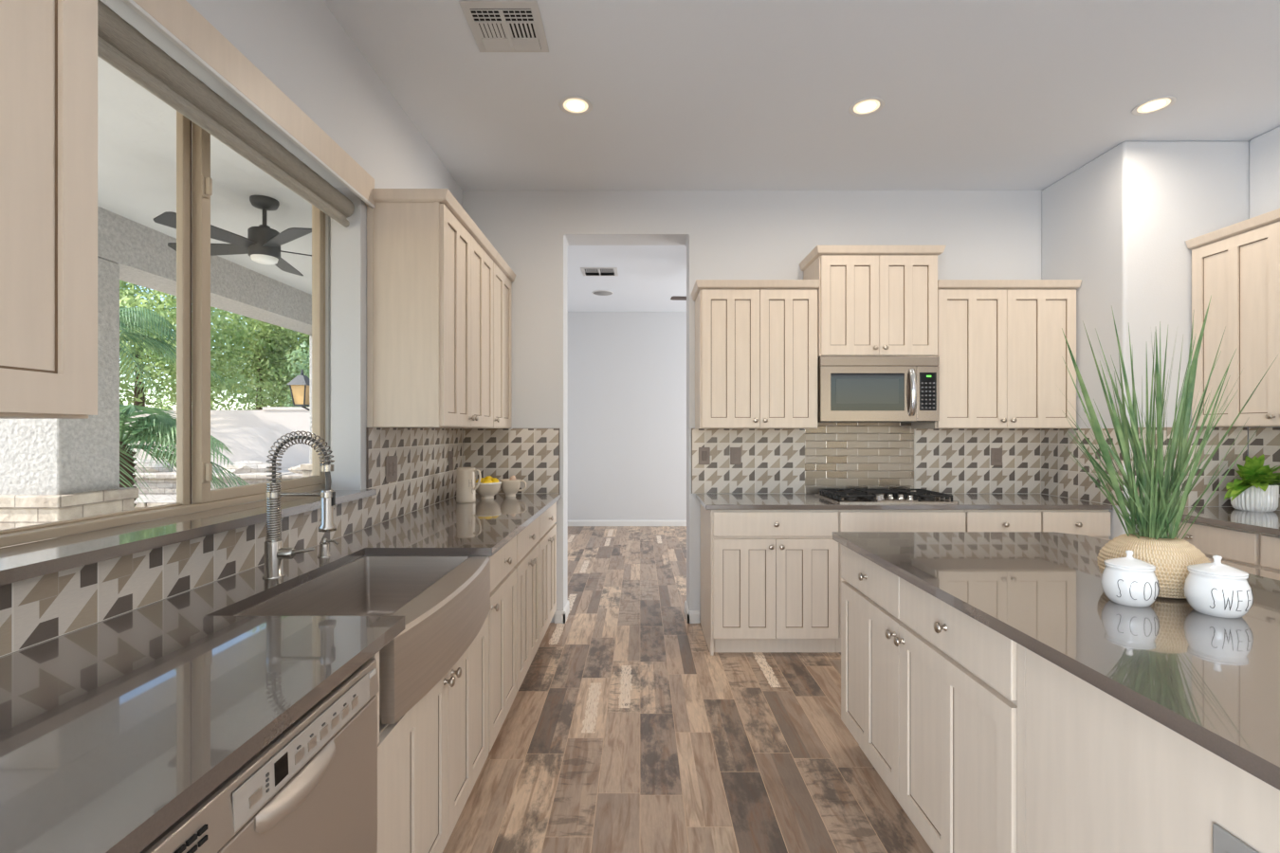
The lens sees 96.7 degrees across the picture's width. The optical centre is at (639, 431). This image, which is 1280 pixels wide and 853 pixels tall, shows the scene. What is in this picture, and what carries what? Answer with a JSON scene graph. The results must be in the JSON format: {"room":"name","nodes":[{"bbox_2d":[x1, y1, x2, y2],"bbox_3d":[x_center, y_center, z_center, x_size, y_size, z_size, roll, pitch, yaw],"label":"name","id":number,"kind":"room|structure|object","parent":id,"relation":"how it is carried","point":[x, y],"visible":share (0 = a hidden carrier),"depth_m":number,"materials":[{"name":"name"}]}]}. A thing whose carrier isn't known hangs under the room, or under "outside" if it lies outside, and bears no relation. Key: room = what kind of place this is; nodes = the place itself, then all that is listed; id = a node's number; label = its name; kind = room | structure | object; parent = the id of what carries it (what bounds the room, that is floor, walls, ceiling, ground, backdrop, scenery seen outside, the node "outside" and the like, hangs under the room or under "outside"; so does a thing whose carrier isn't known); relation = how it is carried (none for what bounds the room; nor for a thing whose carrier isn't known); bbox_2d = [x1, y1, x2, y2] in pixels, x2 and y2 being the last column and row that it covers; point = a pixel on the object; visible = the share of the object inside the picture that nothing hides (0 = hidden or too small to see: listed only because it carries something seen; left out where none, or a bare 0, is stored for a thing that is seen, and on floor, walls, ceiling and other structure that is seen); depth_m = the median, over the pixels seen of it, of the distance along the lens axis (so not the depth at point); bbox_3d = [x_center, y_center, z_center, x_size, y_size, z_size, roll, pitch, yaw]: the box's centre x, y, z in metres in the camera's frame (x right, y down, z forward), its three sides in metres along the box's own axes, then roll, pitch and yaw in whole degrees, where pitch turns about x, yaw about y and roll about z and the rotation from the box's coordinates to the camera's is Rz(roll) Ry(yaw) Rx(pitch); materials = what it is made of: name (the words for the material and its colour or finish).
{"room":"kitchen","nodes":[
{"label":"kitchen","id":0,"kind":"room"},
{"bbox_2d":[100,0,462,491],"bbox_3d":[-1.377,-0.174,1.800,0.255,3.050,12.800,0,0,0],"label":"wall","id":1,"kind":"structure","parent":0,"point":[301,46],"depth_m":2.54,"materials":[{"name":"white paint"}]},
{"bbox_2d":[0,0,97,419],"bbox_3d":[-1.059,-0.560,0.497,0.377,1.078,0.964,0,0,0],"label":"upper cabinet","id":2,"kind":"object","parent":1,"relation":"attached to","point":[48,48],"visible":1,"depth_m":0.87,"materials":[{"name":"beige paint"}]},
{"bbox_2d":[0,110,331,548],"bbox_3d":[-1.444,-0.413,1.825,0.112,1.352,1.587,0,0,0],"label":"window","id":3,"kind":"structure","parent":1,"relation":"in","point":[194,494],"depth_m":1.87,"materials":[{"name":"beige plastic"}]},
{"bbox_2d":[97,0,354,227],"bbox_3d":[-1.315,-0.973,1.788,0.088,0.130,1.495,0,0,0],"label":"roller shade","id":4,"kind":"object","parent":3,"relation":"attached to","point":[121,45],"visible":0.93,"depth_m":1.68,"materials":[{"name":"fabric"}]},
{"bbox_2d":[0,489,376,585],"bbox_3d":[-1.322,0.277,1.774,0.234,0.028,1.688,0,0,0],"label":"window sill","id":5,"kind":"structure","parent":1,"relation":"attached to","point":[20,562],"depth_m":1.44,"materials":[{"name":"stone"}]},
{"bbox_2d":[0,427,463,657],"bbox_3d":[-1.245,0.210,1.563,0.009,0.456,4.874,0,0,0],"label":"backsplash","id":6,"kind":"structure","parent":1,"relation":"attached to","point":[38,610],"depth_m":1.64,"materials":[{"name":"tile"}]},
{"bbox_2d":[385,456,397,482],"bbox_3d":[-1.236,0.188,2.835,0.009,0.128,0.125,0,0,0],"label":"outlet plate","id":7,"kind":"object","parent":6,"relation":"attached to","point":[391,461],"visible":1,"depth_m":2.82,"materials":[{"name":"brown"}]},
{"bbox_2d":[388,462,391,476],"bbox_3d":[-1.234,0.188,2.812,0.002,0.068,0.034,0,0,0],"label":"receptacle","id":8,"kind":"object","parent":7,"relation":"attached to","point":[390,464],"depth_m":2.81,"materials":[{"name":"brown"}]},
{"bbox_2d":[392,461,396,475],"bbox_3d":[-1.234,0.188,2.858,0.002,0.068,0.034,0,0,0],"label":"receptacle","id":9,"kind":"object","parent":7,"relation":"attached to","point":[393,463],"depth_m":2.86,"materials":[{"name":"brown"}]},
{"bbox_2d":[448,451,453,470],"bbox_3d":[-1.236,0.191,3.720,0.009,0.122,0.078,0,0,0],"label":"outlet plate","id":10,"kind":"object","parent":6,"relation":"attached to","point":[450,453],"visible":1,"depth_m":3.71,"materials":[{"name":"brown"}]},
{"bbox_2d":[122,0,374,208],"bbox_3d":[-1.230,-1.085,1.785,0.038,0.133,1.630,0,0,0],"label":"window valance","id":11,"kind":"object","parent":1,"relation":"attached to","point":[178,21],"visible":1,"depth_m":1.76,"materials":[{"name":"beige paint"}]},
{"bbox_2d":[366,188,497,428],"bbox_3d":[-1.059,-0.559,3.035,0.378,1.080,0.920,0,0,0],"label":"upper cabinet","id":12,"kind":"object","parent":1,"relation":"attached to","point":[429,266],"visible":0.97,"depth_m":2.60,"materials":[{"name":"beige paint"}]},
{"bbox_2d":[490,253,515,428],"bbox_3d":[-1.059,-0.559,3.751,0.378,1.080,0.508,0,0,0],"label":"upper cabinet","id":13,"kind":"object","parent":1,"relation":"attached to","point":[503,276],"visible":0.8,"depth_m":3.72,"materials":[{"name":"beige paint"}]},
{"bbox_2d":[567,311,686,520],"bbox_3d":[1.150,-0.174,8.200,5.300,3.050,0.200,0,0,0],"label":"wall","id":14,"kind":"structure","parent":0,"point":[627,371],"depth_m":8.10,"materials":[{"name":"white paint"}]},
{"bbox_2d":[567,520,686,526],"bbox_3d":[1.175,1.308,8.093,4.850,0.085,0.014,0,0,0],"label":"baseboard","id":15,"kind":"structure","parent":14,"relation":"attached to","point":[570,522],"depth_m":8.09,"materials":[{"name":"white wood"}]},
{"bbox_2d":[442,526,932,852],"bbox_3d":[2.775,1.401,1.800,8.450,0.100,12.800,0,0,0],"label":"floor","id":16,"kind":"structure","parent":0,"point":[622,732],"depth_m":2.47,"materials":[{"name":"brown wood"}]},
{"bbox_2d":[139,658,379,852],"bbox_3d":[-0.859,0.870,0.945,0.627,0.782,0.594,0,0,0],"label":"dishwasher","id":17,"kind":"object","parent":16,"relation":"on","point":[313,789],"visible":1,"depth_m":0.97,"materials":[{"name":"silver"}]},
{"bbox_2d":[370,556,488,852],"bbox_3d":[-0.893,0.911,1.716,0.686,0.880,0.933,0,0,0],"label":"base cabinet","id":18,"kind":"object","parent":16,"relation":"on","point":[430,760],"visible":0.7,"depth_m":1.65,"materials":[{"name":"beige paint"}]},
{"bbox_2d":[0,493,560,852],"bbox_3d":[-0.902,0.454,1.653,0.691,0.030,4.705,0,0,0],"label":"countertop","id":19,"kind":"structure","parent":18,"relation":"on","point":[113,730],"depth_m":0.97,"materials":[{"name":"stone"}]},
{"bbox_2d":[262,430,336,579],"bbox_3d":[-1.028,0.219,1.720,0.215,0.441,0.058,0,0,0],"label":"kitchen faucet","id":20,"kind":"object","parent":19,"relation":"on","point":[275,553],"visible":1,"depth_m":1.71,"materials":[{"name":"silver metal"}]},
{"bbox_2d":[317,537,338,557],"bbox_3d":[-1.092,0.406,1.995,0.072,0.065,0.042,0,0,0],"label":"soap dispenser","id":21,"kind":"object","parent":19,"relation":"on","point":[323,547],"visible":1,"depth_m":1.99,"materials":[{"name":"silver metal"}]},
{"bbox_2d":[233,555,490,724],"bbox_3d":[-0.791,0.576,1.731,0.513,0.214,0.838,0,0,0],"label":"farmhouse sink","id":22,"kind":"object","parent":19,"relation":"in","point":[444,601],"visible":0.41,"depth_m":1.74,"materials":[{"name":"metal"}]},
{"bbox_2d":[233,555,471,616],"bbox_3d":[-0.842,0.576,1.731,0.413,0.214,0.838,0,0,0],"label":"basin","id":23,"kind":"object","parent":22,"relation":"in","point":[368,585],"depth_m":2.09,"materials":[{"name":"metal"}]},
{"bbox_2d":[456,467,481,503],"bbox_3d":[-1.069,0.332,3.520,0.147,0.214,0.117,0,0,42],"label":"pitcher","id":24,"kind":"object","parent":19,"relation":"on","point":[466,488],"visible":1,"depth_m":3.48,"materials":[{"name":"beige ceramic"}]},
{"bbox_2d":[475,481,501,499],"bbox_3d":[-0.997,0.386,3.720,0.182,0.107,0.182,0,0,0],"label":"bowl","id":25,"kind":"object","parent":19,"relation":"on","point":[486,491],"visible":0.72,"depth_m":3.66,"materials":[{"name":"beige ceramic"}]},
{"bbox_2d":[482,478,492,483],"bbox_3d":[-0.987,0.339,3.676,0.066,0.060,0.066,0,0,-21],"label":"lemon","id":26,"kind":"object","parent":25,"relation":"in","point":[486,481],"visible":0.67,"depth_m":3.65,"materials":[{"name":"yellow food"}]},
{"bbox_2d":[491,477,498,482],"bbox_3d":[-0.953,0.337,3.730,0.066,0.061,0.065,0,0,31],"label":"lemon","id":27,"kind":"object","parent":25,"relation":"in","point":[494,480],"visible":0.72,"depth_m":3.71,"materials":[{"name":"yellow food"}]},
{"bbox_2d":[499,478,526,496],"bbox_3d":[-0.865,0.383,3.845,0.159,0.113,0.140,0,0,-30],"label":"cup","id":28,"kind":"object","parent":19,"relation":"on","point":[510,488],"visible":0.96,"depth_m":3.79,"materials":[{"name":"beige ceramic"}]},
{"bbox_2d":[488,535,516,751],"bbox_3d":[-0.893,0.911,2.438,0.686,0.880,0.505,0,0,0],"label":"base cabinet","id":29,"kind":"object","parent":16,"relation":"on","point":[502,612],"visible":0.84,"depth_m":2.40,"materials":[{"name":"beige paint"}]},
{"bbox_2d":[513,516,539,692],"bbox_3d":[-0.893,0.911,2.991,0.686,0.880,0.598,0,0,0],"label":"base cabinet","id":30,"kind":"object","parent":16,"relation":"on","point":[527,566],"visible":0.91,"depth_m":2.94,"materials":[{"name":"beige paint"}]},
{"bbox_2d":[536,502,556,644],"bbox_3d":[-0.893,0.911,3.648,0.686,0.880,0.713,0,0,0],"label":"base cabinet","id":31,"kind":"object","parent":16,"relation":"on","point":[547,541],"visible":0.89,"depth_m":3.57,"materials":[{"name":"beige paint"}]},
{"bbox_2d":[700,504,838,656],"bbox_3d":[0.808,0.911,3.688,0.767,0.880,0.637,0,0,0],"label":"base cabinet","id":32,"kind":"object","parent":16,"relation":"on","point":[769,578],"visible":0.98,"depth_m":3.40,"materials":[{"name":"beige paint"}]},
{"bbox_2d":[695,493,1112,510],"bbox_3d":[1.607,0.454,3.701,2.430,0.030,0.613,0,0,0],"label":"countertop","id":33,"kind":"structure","parent":32,"relation":"on","point":[709,502],"depth_m":3.44,"materials":[{"name":"stone"}]},
{"bbox_2d":[815,489,958,503],"bbox_3d":[1.575,0.415,3.690,0.740,0.047,0.470,0,0,0],"label":"gas cooktop","id":34,"kind":"object","parent":33,"relation":"in","point":[849,496],"visible":1,"depth_m":3.56,"materials":[{"name":"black metal"}]},
{"bbox_2d":[815,493,958,503],"bbox_3d":[1.575,0.434,3.690,0.740,0.010,0.470,0,0,0],"label":"steel tray","id":35,"kind":"object","parent":34,"relation":"on","point":[895,498],"depth_m":3.54,"materials":[{"name":"metal"}]},
{"bbox_2d":[835,510,965,652],"bbox_3d":[1.573,0.911,3.688,0.757,0.880,0.637,0,0,0],"label":"base cabinet","id":36,"kind":"object","parent":16,"relation":"on","point":[849,521],"visible":0.1,"depth_m":3.40,"materials":[{"name":"beige paint"}]},
{"bbox_2d":[964,510,1041,531],"bbox_3d":[2.179,0.911,3.688,0.451,0.880,0.637,0,0,0],"label":"drawer","id":37,"kind":"object","parent":16,"relation":"on","point":[976,521],"visible":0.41,"depth_m":3.40,"materials":[{"name":"beige paint"}]},
{"bbox_2d":[841,544,1279,852],"bbox_3d":[1.337,0.911,1.310,1.005,0.880,2.290,0,0,0],"label":"kitchen island","id":38,"kind":"object","parent":16,"relation":"on","point":[986,744],"visible":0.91,"depth_m":1.34,"materials":[{"name":"beige paint"}]},
{"bbox_2d":[832,531,1279,790],"bbox_3d":[1.357,0.454,1.288,1.045,0.030,2.375,0,0,0],"label":"island countertop","id":39,"kind":"structure","parent":38,"relation":"on","point":[1214,682],"depth_m":1.28,"materials":[{"name":"stone"}]},
{"bbox_2d":[1100,550,1159,607],"bbox_3d":[1.252,0.372,1.455,0.113,0.134,0.114,0,0,0],"label":"canister","id":40,"kind":"object","parent":39,"relation":"on","point":[1130,581],"visible":1,"depth_m":1.42,"materials":[{"name":"white ceramic"}]},
{"bbox_2d":[1060,295,1275,599],"bbox_3d":[1.434,0.039,1.594,0.447,0.798,0.516,0,0,40],"label":"potted grass","id":41,"kind":"object","parent":39,"relation":"on","point":[1154,544],"depth_m":1.53,"materials":[{"name":"plant"}]},
{"bbox_2d":[1183,555,1253,618],"bbox_3d":[1.392,0.369,1.372,0.118,0.140,0.118,0,0,0],"label":"canister","id":42,"kind":"object","parent":39,"relation":"on","point":[1216,589],"visible":1,"depth_m":1.34,"materials":[{"name":"white ceramic"}]},
{"bbox_2d":[1212,823,1258,852],"bbox_3d":[0.864,0.651,0.818,0.009,0.122,0.080,0,0,0],"label":"outlet plate","id":43,"kind":"object","parent":38,"relation":"attached to","point":[1223,842],"visible":1,"depth_m":0.84,"materials":[{"name":"grey plastic"}]},
{"bbox_2d":[1040,510,1111,540],"bbox_3d":[2.613,0.911,3.688,0.414,0.880,0.637,0,0,0],"label":"drawer","id":44,"kind":"object","parent":16,"relation":"on","point":[1094,523],"visible":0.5,"depth_m":3.40,"materials":[{"name":"beige paint"}]},
{"bbox_2d":[1164,520,1261,576],"bbox_3d":[3.205,0.911,2.993,0.680,0.880,0.645,0,0,0],"label":"base cabinet","id":45,"kind":"object","parent":16,"relation":"on","point":[1238,549],"visible":0.23,"depth_m":2.80,"materials":[{"name":"beige paint"}]},
{"bbox_2d":[1181,506,1279,535],"bbox_3d":[3.204,0.454,2.608,0.683,0.030,1.417,0,0,0],"label":"countertop","id":46,"kind":"structure","parent":45,"relation":"on","point":[1265,522],"depth_m":2.88,"materials":[{"name":"stone"}]},
{"bbox_2d":[1224,454,1279,511],"bbox_3d":[3.357,0.280,3.105,0.393,0.318,0.276,0,0,0],"label":"potted plant","id":47,"kind":"object","parent":46,"relation":"on","point":[1257,490],"visible":1,"depth_m":3.08,"materials":[{"name":"green plant"}]},
{"bbox_2d":[1260,532,1279,581],"bbox_3d":[3.205,0.911,2.368,0.680,0.880,0.600,0,0,0],"label":"base cabinet","id":48,"kind":"object","parent":16,"relation":"on","point":[1270,543],"visible":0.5,"depth_m":2.61,"materials":[{"name":"beige paint"}]},
{"bbox_2d":[462,190,1042,622],"bbox_3d":[1.175,-0.174,4.130,4.850,3.050,0.240,0,0,0],"label":"wall","id":49,"kind":"structure","parent":0,"point":[725,234],"depth_m":4.01,"materials":[{"name":"white paint"}]},
{"bbox_2d":[463,428,559,493],"bbox_3d":[-0.903,0.208,4.005,0.674,0.460,0.009,0,0,0],"label":"backsplash","id":50,"kind":"structure","parent":49,"relation":"attached to","point":[530,455],"depth_m":4.00,"materials":[{"name":"tile"}]},
{"bbox_2d":[554,601,569,623],"bbox_3d":[-0.564,1.308,4.128,0.073,0.085,0.264,0,0,0],"label":"baseboard","id":51,"kind":"structure","parent":49,"relation":"attached to","point":[560,616],"depth_m":4.00,"materials":[{"name":"white wood"}]},
{"bbox_2d":[684,600,699,623],"bbox_3d":[0.377,1.308,4.128,0.087,0.085,0.264,0,0,0],"label":"baseboard","id":52,"kind":"structure","parent":49,"relation":"attached to","point":[692,616],"depth_m":4.00,"materials":[{"name":"white wood"}]},
{"bbox_2d":[691,428,804,493],"bbox_3d":[0.760,0.208,4.005,0.800,0.460,0.009,0,0,0],"label":"backsplash","id":53,"kind":"structure","parent":49,"relation":"attached to","point":[773,460],"depth_m":4.00,"materials":[{"name":"tile"}]},
{"bbox_2d":[698,447,710,464],"bbox_3d":[0.452,0.173,3.997,0.078,0.122,0.009,0,0,0],"label":"switch plate","id":54,"kind":"object","parent":53,"relation":"attached to","point":[704,452],"visible":1,"depth_m":4.00,"materials":[{"name":"brown"}]},
{"bbox_2d":[730,447,741,464],"bbox_3d":[0.672,0.173,3.997,0.078,0.122,0.009,0,0,0],"label":"outlet plate","id":55,"kind":"object","parent":53,"relation":"attached to","point":[735,452],"visible":1,"depth_m":4.00,"materials":[{"name":"brown plastic"}]},
{"bbox_2d":[732,451,738,460],"bbox_3d":[0.672,0.173,3.994,0.034,0.068,0.002,0,0,0],"label":"receptacle","id":56,"kind":"object","parent":55,"relation":"attached to","point":[735,453],"depth_m":3.99,"materials":[{"name":"brown plastic"}]},
{"bbox_2d":[691,279,820,428],"bbox_3d":[0.753,-0.493,3.819,0.790,0.948,0.378,0,0,0],"label":"upper cabinet","id":57,"kind":"object","parent":49,"relation":"attached to","point":[756,340],"visible":1,"depth_m":3.66,"materials":[{"name":"beige paint"}]},
{"bbox_2d":[804,422,914,493],"bbox_3d":[1.544,0.182,4.005,0.766,0.513,0.008,0,0,0],"label":"backsplash","id":58,"kind":"structure","parent":49,"relation":"attached to","point":[837,455],"depth_m":4.00,"materials":[{"name":"tile"}]},
{"bbox_2d":[799,245,945,357],"bbox_3d":[1.529,-0.830,3.804,0.817,0.698,0.408,0,0,0],"label":"upper cabinet","id":59,"kind":"object","parent":49,"relation":"attached to","point":[873,301],"visible":0.98,"depth_m":3.63,"materials":[{"name":"beige paint"}]},
{"bbox_2d":[817,356,939,422],"bbox_3d":[1.532,-0.269,3.789,0.757,0.420,0.417,0,0,0],"label":"microwave","id":60,"kind":"object","parent":59,"relation":"attached to","point":[850,389],"visible":0.99,"depth_m":3.63,"materials":[{"name":"silver metal"}]},
{"bbox_2d":[914,428,1040,493],"bbox_3d":[2.377,0.210,4.005,0.894,0.456,0.008,0,0,0],"label":"backsplash","id":61,"kind":"structure","parent":49,"relation":"attached to","point":[946,461],"depth_m":4.00,"materials":[{"name":"tile"}]},
{"bbox_2d":[990,448,1002,465],"bbox_3d":[2.506,0.179,3.997,0.078,0.122,0.009,0,0,0],"label":"outlet plate","id":62,"kind":"object","parent":61,"relation":"attached to","point":[996,453],"visible":1,"depth_m":4.00,"materials":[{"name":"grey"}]},
{"bbox_2d":[994,452,999,461],"bbox_3d":[2.506,0.179,3.994,0.034,0.068,0.002,0,0,0],"label":"receptacle","id":63,"kind":"object","parent":62,"relation":"attached to","point":[996,454],"depth_m":3.99,"materials":[{"name":"brown plastic"}]},
{"bbox_2d":[911,279,1081,428],"bbox_3d":[2.366,-0.493,3.819,0.912,0.948,0.378,0,0,0],"label":"upper cabinet","id":64,"kind":"object","parent":49,"relation":"attached to","point":[1002,347],"visible":0.96,"depth_m":3.67,"materials":[{"name":"beige paint"}]},
{"bbox_2d":[323,0,1279,311],"bbox_3d":[2.825,-1.759,1.800,8.750,0.120,13.200,0,0,0],"label":"ceiling","id":65,"kind":"structure","parent":0,"point":[684,95],"depth_m":2.80,"materials":[{"name":"white paint"}]},
{"bbox_2d":[458,0,548,52],"bbox_3d":[-0.560,-1.692,2.391,0.310,0.012,0.302,0,0,0],"label":"ceiling vent","id":66,"kind":"object","parent":65,"relation":"in","point":[496,26],"visible":1,"depth_m":2.37,"materials":[{"name":"grey metal"}]},
{"bbox_2d":[558,95,592,115],"bbox_3d":[-0.335,-1.724,2.965,0.176,0.061,0.176,0,0,0],"label":"recessed light","id":67,"kind":"object","parent":65,"relation":"in","point":[575,105],"visible":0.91,"depth_m":2.96,"materials":[{"name":"white"}]},
{"bbox_2d":[580,267,618,276],"bbox_3d":[-0.430,-1.690,6.050,0.380,0.016,0.320,0,0,0],"label":"ceiling vent","id":68,"kind":"object","parent":65,"relation":"in","point":[586,271],"visible":1,"depth_m":6.02,"materials":[{"name":"grey metal"}]},
{"bbox_2d":[592,290,613,295],"bbox_3d":[-0.455,-1.695,6.980,0.260,0.008,0.260,0,0,0],"label":"ceiling speaker","id":69,"kind":"object","parent":65,"relation":"attached to","point":[599,292],"visible":1,"depth_m":6.98,"materials":[{"name":"white"}]},
{"bbox_2d":[670,296,686,300],"bbox_3d":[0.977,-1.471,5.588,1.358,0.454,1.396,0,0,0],"label":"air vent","id":70,"kind":"object","parent":65,"relation":"hanging from","point":[671,298],"visible":0.03,"depth_m":5.57,"materials":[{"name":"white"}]},
{"bbox_2d":[848,96,884,116],"bbox_3d":[1.185,-1.724,2.975,0.176,0.061,0.176,0,0,0],"label":"recessed light","id":71,"kind":"object","parent":65,"relation":"in","point":[867,106],"visible":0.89,"depth_m":2.97,"materials":[{"name":"white"}]},
{"bbox_2d":[1131,95,1176,115],"bbox_3d":[2.678,-1.724,2.965,0.176,0.061,0.176,0,0,0],"label":"recessed light","id":72,"kind":"object","parent":65,"relation":"in","point":[1157,104],"visible":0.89,"depth_m":2.96,"materials":[{"name":"white plastic"}]},
{"bbox_2d":[1042,141,1249,540],"bbox_3d":[3.212,-0.174,3.665,0.775,3.050,0.690,0,0,0],"label":"wall","id":73,"kind":"structure","parent":0,"point":[1120,224],"depth_m":3.32,"materials":[{"name":"white paint"}]},
{"bbox_2d":[1040,428,1123,505],"bbox_3d":[2.821,0.210,3.662,0.008,0.456,0.677,0,0,0],"label":"backsplash","id":74,"kind":"structure","parent":73,"relation":"attached to","point":[1060,474],"depth_m":3.72,"materials":[{"name":"tile"}]},
{"bbox_2d":[1130,427,1247,506],"bbox_3d":[3.199,0.207,3.316,0.674,0.462,0.008,0,0,0],"label":"backsplash","id":75,"kind":"structure","parent":73,"relation":"attached to","point":[1217,499],"depth_m":3.31,"materials":[{"name":"tile"}]},
{"bbox_2d":[1097,532,1210,599],"bbox_3d":[1.408,0.362,1.562,0.238,0.152,0.238,0,0,0],"label":"basket","id":76,"kind":"object","parent":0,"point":[1171,556],"depth_m":1.49,"materials":[{"name":"wicker"}]},
{"bbox_2d":[1249,126,1279,427],"bbox_3d":[3.623,-0.174,1.860,0.153,3.050,2.920,0,0,0],"label":"wall","id":77,"kind":"structure","parent":0,"point":[1264,149],"depth_m":3.23,"materials":[{"name":"white paint"}]},
{"bbox_2d":[1185,208,1279,426],"bbox_3d":[3.358,-0.566,2.847,0.373,1.082,0.930,0,0,0],"label":"upper cabinet","id":78,"kind":"object","parent":77,"relation":"attached to","point":[1237,265],"visible":0.98,"depth_m":3.04,"materials":[{"name":"beige paint"}]},
{"bbox_2d":[1248,427,1279,511],"bbox_3d":[3.542,0.208,2.613,0.008,0.460,1.390,0,0,0],"label":"backsplash","id":79,"kind":"structure","parent":77,"relation":"attached to","point":[1266,441],"depth_m":3.21,"materials":[{"name":"tile"}]},
{"label":"outside","id":80,"kind":"structure","parent":0,"visible":0},
{"bbox_3d":[-22.300,1.531,17.500,35.400,0.240,55.000,0,0,0],"label":"ground","id":81,"kind":"structure","parent":80,"visible":0},
{"bbox_2d":[132,467,176,494],"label":"stone planter","id":82,"kind":"object","parent":81,"relation":"on","point":[162,484],"depth_m":9.00,"materials":[{"name":"beige stone"}]},
{"bbox_2d":[133,458,173,473],"bbox_3d":[-8.694,0.607,9.947,1.035,0.239,0.461,0,0,0],"label":"flat rock","id":83,"kind":"object","parent":82,"relation":"on","point":[151,468],"visible":0.47,"depth_m":9.79,"materials":[{"name":"stone"}]},
{"bbox_2d":[119,307,230,410],"bbox_3d":[-10.053,-0.819,10.258,3.824,3.130,3.832,0,0,0],"label":"palm","id":84,"kind":"object","parent":82,"relation":"on","point":[138,318],"visible":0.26,"depth_m":10.65,"materials":[{"name":"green plant"}]},
{"bbox_2d":[119,403,258,507],"bbox_3d":[-5.095,0.552,5.758,2.201,1.718,2.319,0,0,-25],"label":"palm","id":85,"kind":"object","parent":81,"relation":"on","point":[160,428],"visible":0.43,"depth_m":5.80,"materials":[{"name":"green plant"}]},
{"bbox_2d":[119,279,273,410],"bbox_3d":[-12.920,-2.131,14.534,5.885,7.091,3.676,0,0,5],"label":"tree","id":86,"kind":"object","parent":81,"relation":"on","point":[127,299],"visible":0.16,"depth_m":14.62,"materials":[{"name":"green plant"}]},
{"bbox_2d":[134,494,263,523],"bbox_3d":[-6.775,1.152,7.866,4.450,0.518,1.469,0,0,0],"label":"stone planter","id":87,"kind":"object","parent":81,"relation":"on","point":[155,500],"visible":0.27,"depth_m":7.29,"materials":[{"name":"beige stone"}]},
{"bbox_2d":[124,407,310,467],"bbox_3d":[-11.800,0.471,12.125,20.400,1.960,0.290,0,0,0],"label":"wall","id":88,"kind":"structure","parent":81,"relation":"on","point":[251,434],"depth_m":12.00,"materials":[{"name":"beige paint"}]},
{"bbox_2d":[131,294,310,410],"bbox_3d":[-12.240,-2.187,18.175,6.760,7.203,4.027,0,0,0],"label":"tree","id":89,"kind":"object","parent":81,"relation":"on","point":[276,345],"visible":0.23,"depth_m":17.69,"materials":[{"name":"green plant"}]},
{"bbox_2d":[210,467,302,490],"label":"stone planter","id":90,"kind":"object","parent":81,"relation":"on","point":[249,478],"depth_m":9.00,"materials":[{"name":"beige stone"}]},
{"bbox_2d":[221,460,272,474],"bbox_3d":[-6.771,0.623,9.850,0.886,0.210,0.445,0,0,0],"label":"flat rock","id":91,"kind":"object","parent":90,"relation":"on","point":[241,466],"visible":0.81,"depth_m":9.69,"materials":[{"name":"stone"}]},
{"bbox_2d":[287,463,305,474],"bbox_3d":[-5.705,0.648,9.870,0.711,0.161,0.442,0,0,0],"label":"flat rock","id":92,"kind":"object","parent":90,"relation":"on","point":[296,469],"visible":0.27,"depth_m":9.69,"materials":[{"name":"stone"}]},
{"bbox_2d":[238,321,307,407],"bbox_3d":[-12.717,-2.629,22.534,6.996,8.086,4.385,0,0,-3],"label":"tree","id":93,"kind":"object","parent":81,"relation":"on","point":[257,321],"visible":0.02,"depth_m":22.48,"materials":[{"name":"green plant"}]},
{"bbox_2d":[283,340,310,407],"bbox_3d":[-7.631,-0.499,14.499,2.558,3.833,2.005,0,0,0],"label":"tree","id":94,"kind":"object","parent":81,"relation":"on","point":[303,345],"visible":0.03,"depth_m":14.20,"materials":[{"name":"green plant"}]},
{"bbox_3d":[-3.052,1.421,2.500,3.095,0.100,13.000,0,0,0],"label":"floor","id":95,"kind":"structure","parent":81,"relation":"on","visible":0},
{"bbox_2d":[0,256,138,548],"bbox_3d":[-3.555,0.141,3.495,0.500,2.459,0.520,0,0,0],"label":"patio column","id":96,"kind":"structure","parent":95,"relation":"on","point":[51,470],"depth_m":3.37,"materials":[{"name":"paint"}]},
{"bbox_2d":[97,206,311,335],"bbox_3d":[-3.555,-1.244,3.000,0.370,0.310,12.000,0,0,0],"label":"beam","id":97,"kind":"structure","parent":96,"relation":"on","point":[143,255],"depth_m":4.50,"materials":[{"name":"paint"}]},
{"bbox_2d":[97,55,311,294],"bbox_3d":[-2.623,-1.499,3.000,2.235,0.200,12.000,0,0,0],"label":"ceiling","id":98,"kind":"structure","parent":97,"relation":"on","point":[137,130],"depth_m":3.15,"materials":[{"name":"paint"}]},
{"bbox_2d":[153,195,311,275],"bbox_3d":[-2.305,-1.207,3.444,1.053,0.382,1.095,0,0,0],"label":"ceiling fan","id":99,"kind":"object","parent":98,"relation":"hanging from","point":[263,244],"visible":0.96,"depth_m":3.37,"materials":[{"name":"black metal"}]},
{"bbox_2d":[300,335,311,493],"bbox_3d":[-3.555,0.141,6.625,0.500,2.459,0.520,0,0,0],"label":"patio column","id":100,"kind":"structure","parent":95,"relation":"on","point":[306,468],"depth_m":6.43,"materials":[{"name":"paint"}]},
{"bbox_2d":[286,369,310,410],"bbox_3d":[-3.886,-0.474,6.600,0.298,0.490,0.230,0,0,0],"label":"wall lantern","id":101,"kind":"object","parent":100,"relation":"attached to","point":[300,386],"visible":0.77,"depth_m":6.53,"materials":[{"name":"black"}]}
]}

